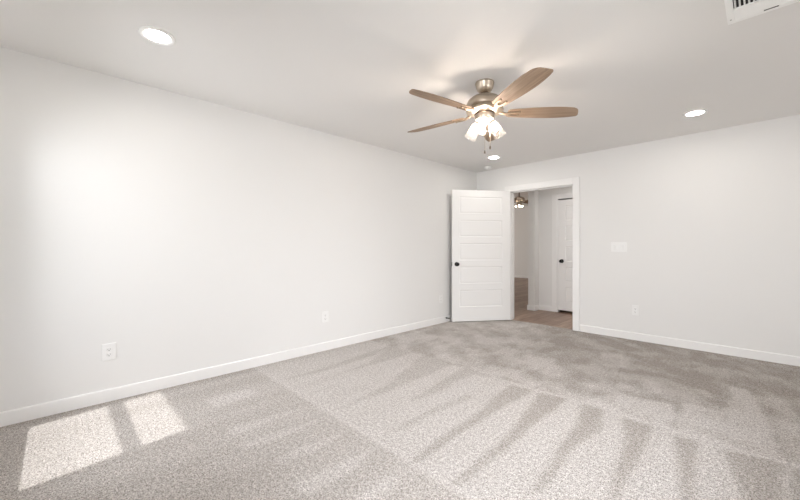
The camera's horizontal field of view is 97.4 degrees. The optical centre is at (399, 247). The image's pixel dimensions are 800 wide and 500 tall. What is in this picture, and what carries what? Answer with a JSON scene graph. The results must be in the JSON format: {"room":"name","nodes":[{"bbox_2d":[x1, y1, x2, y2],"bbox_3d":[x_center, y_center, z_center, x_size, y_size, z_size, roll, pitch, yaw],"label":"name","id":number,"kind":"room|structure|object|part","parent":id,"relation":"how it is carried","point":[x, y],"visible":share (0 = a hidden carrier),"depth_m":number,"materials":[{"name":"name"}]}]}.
{"room":"empty bedroom","nodes":[
{"label":"empty bedroom","id":0,"kind":"room"},
{"bbox_2d":[0,46,476,411],"bbox_3d":[-0.746,-0.074,4.105,5.640,2.440,0.115,0,0,-44],"label":"wall","id":1,"kind":"structure","parent":0,"point":[182,233],"depth_m":2.95,"materials":[{"name":"white paint"}]},
{"bbox_2d":[102,343,115,360],"bbox_3d":[-2.177,0.777,2.626,0.084,0.124,0.009,0,0,-44],"label":"wall outlet","id":2,"kind":"object","parent":1,"relation":"attached to","point":[108,350],"visible":1,"depth_m":2.62,"materials":[{"name":"white plastic"}]},
{"bbox_2d":[0,315,451,426],"bbox_3d":[-0.650,1.100,4.108,5.500,0.092,0.014,0,0,-44],"label":"baseboard","id":3,"kind":"structure","parent":1,"relation":"attached to","point":[27,413],"depth_m":2.94,"materials":[{"name":"white paint"}]},
{"bbox_2d":[322,311,327,322],"bbox_3d":[-0.837,0.771,3.930,0.084,0.124,0.009,0,0,-44],"label":"wall outlet","id":4,"kind":"object","parent":1,"relation":"attached to","point":[325,313],"visible":1,"depth_m":3.92,"materials":[{"name":"white plastic"}]},
{"bbox_2d":[439,295,442,302],"bbox_3d":[0.622,0.779,5.349,0.084,0.124,0.009,0,0,-44],"label":"wall outlet","id":5,"kind":"object","parent":1,"relation":"attached to","point":[440,296],"visible":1,"depth_m":5.35,"materials":[{"name":"white plastic"}]},
{"bbox_2d":[0,320,799,499],"bbox_3d":[0.692,1.146,2.752,5.535,0.001,3.830,0,0,-44],"label":"floor","id":6,"kind":"structure","parent":0,"point":[492,409],"depth_m":2.23,"materials":[{"name":"carpet"}]},
{"bbox_2d":[0,0,799,172],"bbox_3d":[0.638,-1.354,2.682,5.640,0.120,4.085,0,0,-44],"label":"ceiling","id":7,"kind":"structure","parent":0,"point":[631,70],"depth_m":2.42,"materials":[{"name":"white paint"}]},
{"bbox_2d":[138,26,175,45],"bbox_3d":[-1.480,-1.290,2.142,0.188,0.009,0.188,0,0,-44],"label":"recessed light","id":8,"kind":"object","parent":7,"relation":"in","point":[155,35],"visible":1,"depth_m":2.13,"materials":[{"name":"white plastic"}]},
{"bbox_2d":[144,30,169,42],"bbox_3d":[-1.480,-1.290,2.142,0.135,0.002,0.135,0,0,-28],"label":"diffuser","id":9,"kind":"object","parent":8,"relation":"attached to","point":[155,36],"depth_m":2.14,"materials":[{"name":"white plastic"}]},
{"bbox_2d":[408,67,577,153],"bbox_3d":[0.617,-1.014,2.745,1.371,0.561,1.375,0,0,-44],"label":"ceiling fan","id":10,"kind":"object","parent":7,"relation":"hanging from","point":[484,106],"visible":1,"depth_m":2.67,"materials":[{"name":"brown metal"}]},
{"bbox_3d":[0.309,-1.053,3.029,0.553,0.006,0.142,0,12,38],"label":"blade","id":11,"kind":"part","parent":10,"relation":"part of","materials":[{"name":"brown wood"}]},
{"bbox_3d":[0.288,-1.053,2.499,0.553,0.006,0.142,0,12,-34],"label":"blade","id":12,"kind":"part","parent":10,"relation":"part of","materials":[{"name":"brown wood"}]},
{"bbox_3d":[0.603,-0.955,2.810,0.039,0.062,0.055,0,0,-44],"label":"bulb","id":13,"kind":"part","parent":10,"relation":"part of","materials":[{"name":"white glass"}]},
{"bbox_3d":[0.820,-1.053,3.174,0.142,0.006,0.553,-13,-4,20],"label":"blade","id":14,"kind":"part","parent":10,"relation":"part of","materials":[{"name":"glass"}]},
{"bbox_3d":[0.748,-0.955,2.771,0.052,0.062,0.042,0,0,-44],"label":"bulb","id":15,"kind":"part","parent":10,"relation":"part of","materials":[{"name":"white glass"}]},
{"bbox_3d":[0.786,-1.053,2.315,0.142,0.006,0.553,12,-3,-15],"label":"blade","id":16,"kind":"part","parent":10,"relation":"part of","materials":[{"name":"brown wood"}]},
{"bbox_3d":[1.115,-1.053,2.732,0.553,0.006,0.142,0,-12,2],"label":"blade","id":17,"kind":"part","parent":10,"relation":"part of","materials":[{"name":"brown wood"}]},
{"bbox_2d":[487,156,499,158],"bbox_3d":[1.337,-1.290,5.012,0.188,0.009,0.188,0,0,-44],"label":"recessed light","id":18,"kind":"object","parent":7,"relation":"in","point":[489,157],"visible":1,"depth_m":5.01,"materials":[{"name":"white glass"}]},
{"bbox_2d":[683,109,707,116],"bbox_3d":[2.829,-1.290,3.366,0.188,0.009,0.188,0,0,-44],"label":"recessed light","id":19,"kind":"object","parent":7,"relation":"in","point":[698,112],"visible":1,"depth_m":3.36,"materials":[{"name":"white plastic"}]},
{"bbox_2d":[687,111,703,115],"bbox_3d":[2.829,-1.290,3.366,0.135,0.002,0.135,0,0,10],"label":"diffuser","id":20,"kind":"object","parent":19,"relation":"attached to","point":[691,113],"depth_m":3.37,"materials":[{"name":"white plastic"}]},
{"bbox_2d":[724,0,799,24],"bbox_3d":[1.887,-1.288,1.770,0.362,0.013,0.360,0,0,-44],"label":"ceiling vent","id":21,"kind":"object","parent":7,"relation":"in","point":[736,10],"visible":1,"depth_m":1.88,"materials":[{"name":"white metal"}]},
{"bbox_2d":[514,206,527,275],"bbox_3d":[4.463,-0.229,13.766,0.100,2.750,7.500,0,0,-44],"label":"wall","id":22,"kind":"structure","parent":0,"point":[520,213],"depth_m":13.48,"materials":[{"name":"white paint"}]},
{"bbox_2d":[514,275,527,277],"bbox_3d":[4.457,1.100,13.690,0.014,0.092,7.400,0,0,-44],"label":"baseboard","id":23,"kind":"structure","parent":22,"relation":"attached to","point":[516,276],"depth_m":13.50,"materials":[{"name":"white paint"}]},
{"bbox_2d":[514,192,527,206],"bbox_3d":[1.781,-1.664,11.156,7.585,0.120,7.500,0,0,-44],"label":"ceiling","id":24,"kind":"structure","parent":0,"point":[522,194],"depth_m":10.94,"materials":[{"name":"white paint"}]},
{"bbox_2d":[514,193,527,206],"bbox_3d":[2.827,-1.257,8.212,1.362,0.694,1.382,0,0,-44],"label":"ceiling fan","id":25,"kind":"object","parent":24,"relation":"hanging from","point":[519,200],"visible":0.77,"depth_m":8.13,"materials":[{"name":"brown metal"}]},
{"bbox_2d":[528,190,538,305],"bbox_3d":[4.751,-0.229,8.727,6.515,2.750,0.125,0,0,-44],"label":"wall partition","id":26,"kind":"structure","parent":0,"point":[533,196],"depth_m":6.46,"materials":[{"name":"white paint"}]},
{"bbox_2d":[527,305,534,310],"bbox_3d":[2.411,1.100,6.450,0.014,0.092,0.153,0,0,-44],"label":"baseboard","id":27,"kind":"structure","parent":26,"relation":"attached to","point":[529,307],"depth_m":6.44,"materials":[{"name":"white paint"}]},
{"bbox_2d":[513,277,572,328],"bbox_3d":[3.460,1.177,9.372,7.665,0.058,12.200,0,0,-44],"label":"floor","id":28,"kind":"structure","parent":0,"point":[562,319],"depth_m":6.15,"materials":[{"name":"brown wood"}]},
{"bbox_2d":[539,186,572,305],"bbox_3d":[4.249,-0.074,4.890,0.115,2.440,4.675,0,0,-44],"label":"wall","id":29,"kind":"structure","parent":0,"point":[545,196],"depth_m":6.42,"materials":[{"name":"white paint"}]},
{"bbox_2d":[539,305,551,310],"bbox_3d":[2.660,1.100,6.431,0.014,0.092,0.250,0,0,-44],"label":"baseboard","id":30,"kind":"structure","parent":29,"relation":"attached to","point":[541,307],"depth_m":6.42,"materials":[{"name":"white paint"}]},
{"bbox_2d":[552,192,572,311],"bbox_3d":[3.119,0.092,6.028,0.118,2.107,0.967,0,0,-44],"label":"trim","id":31,"kind":"structure","parent":29,"relation":"attached to","point":[555,197],"depth_m":6.29,"materials":[{"name":"white paint"}]},
{"bbox_2d":[558,199,572,311],"bbox_3d":[3.079,0.127,5.991,0.102,1.955,0.760,0,0,-44],"label":"door","id":32,"kind":"structure","parent":29,"relation":"in","point":[565,207],"depth_m":6.19,"materials":[{"name":"white paint"}]},
{"bbox_2d":[477,114,799,356],"bbox_3d":[3.130,-0.074,4.248,0.115,2.440,5.315,0,0,-44],"label":"wall","id":33,"kind":"structure","parent":0,"point":[708,221],"depth_m":3.97,"materials":[{"name":"white paint"}]},
{"bbox_2d":[452,190,509,321],"bbox_3d":[1.274,0.119,5.486,0.961,2.030,0.169,0,0,-9],"label":"door","id":34,"kind":"structure","parent":33,"relation":"in","point":[480,218],"depth_m":5.47,"materials":[{"name":"white paint"}]},
{"bbox_2d":[505,177,579,330],"bbox_3d":[2.125,0.084,5.281,0.151,2.125,1.129,0,0,-44],"label":"trim","id":35,"kind":"structure","parent":33,"relation":"attached to","point":[575,182],"depth_m":4.88,"materials":[{"name":"white paint"}]},
{"bbox_2d":[611,242,626,251],"bbox_3d":[2.801,-0.010,4.493,0.015,0.122,0.176,0,0,-44],"label":"light switch","id":36,"kind":"object","parent":33,"relation":"attached to","point":[615,246],"visible":1,"depth_m":4.49,"materials":[{"name":"white plastic"}]},
{"bbox_2d":[632,305,638,315],"bbox_3d":[2.927,0.776,4.367,0.009,0.124,0.070,0,0,-44],"label":"wall outlet","id":37,"kind":"object","parent":33,"relation":"attached to","point":[635,309],"visible":1,"depth_m":4.36,"materials":[{"name":"white plastic"}]},
{"bbox_2d":[580,325,799,366],"bbox_3d":[3.223,1.100,4.060,0.014,0.092,2.148,0,0,-44],"label":"baseboard","id":38,"kind":"structure","parent":33,"relation":"attached to","point":[720,349],"depth_m":3.92,"materials":[{"name":"white paint"}]}
]}

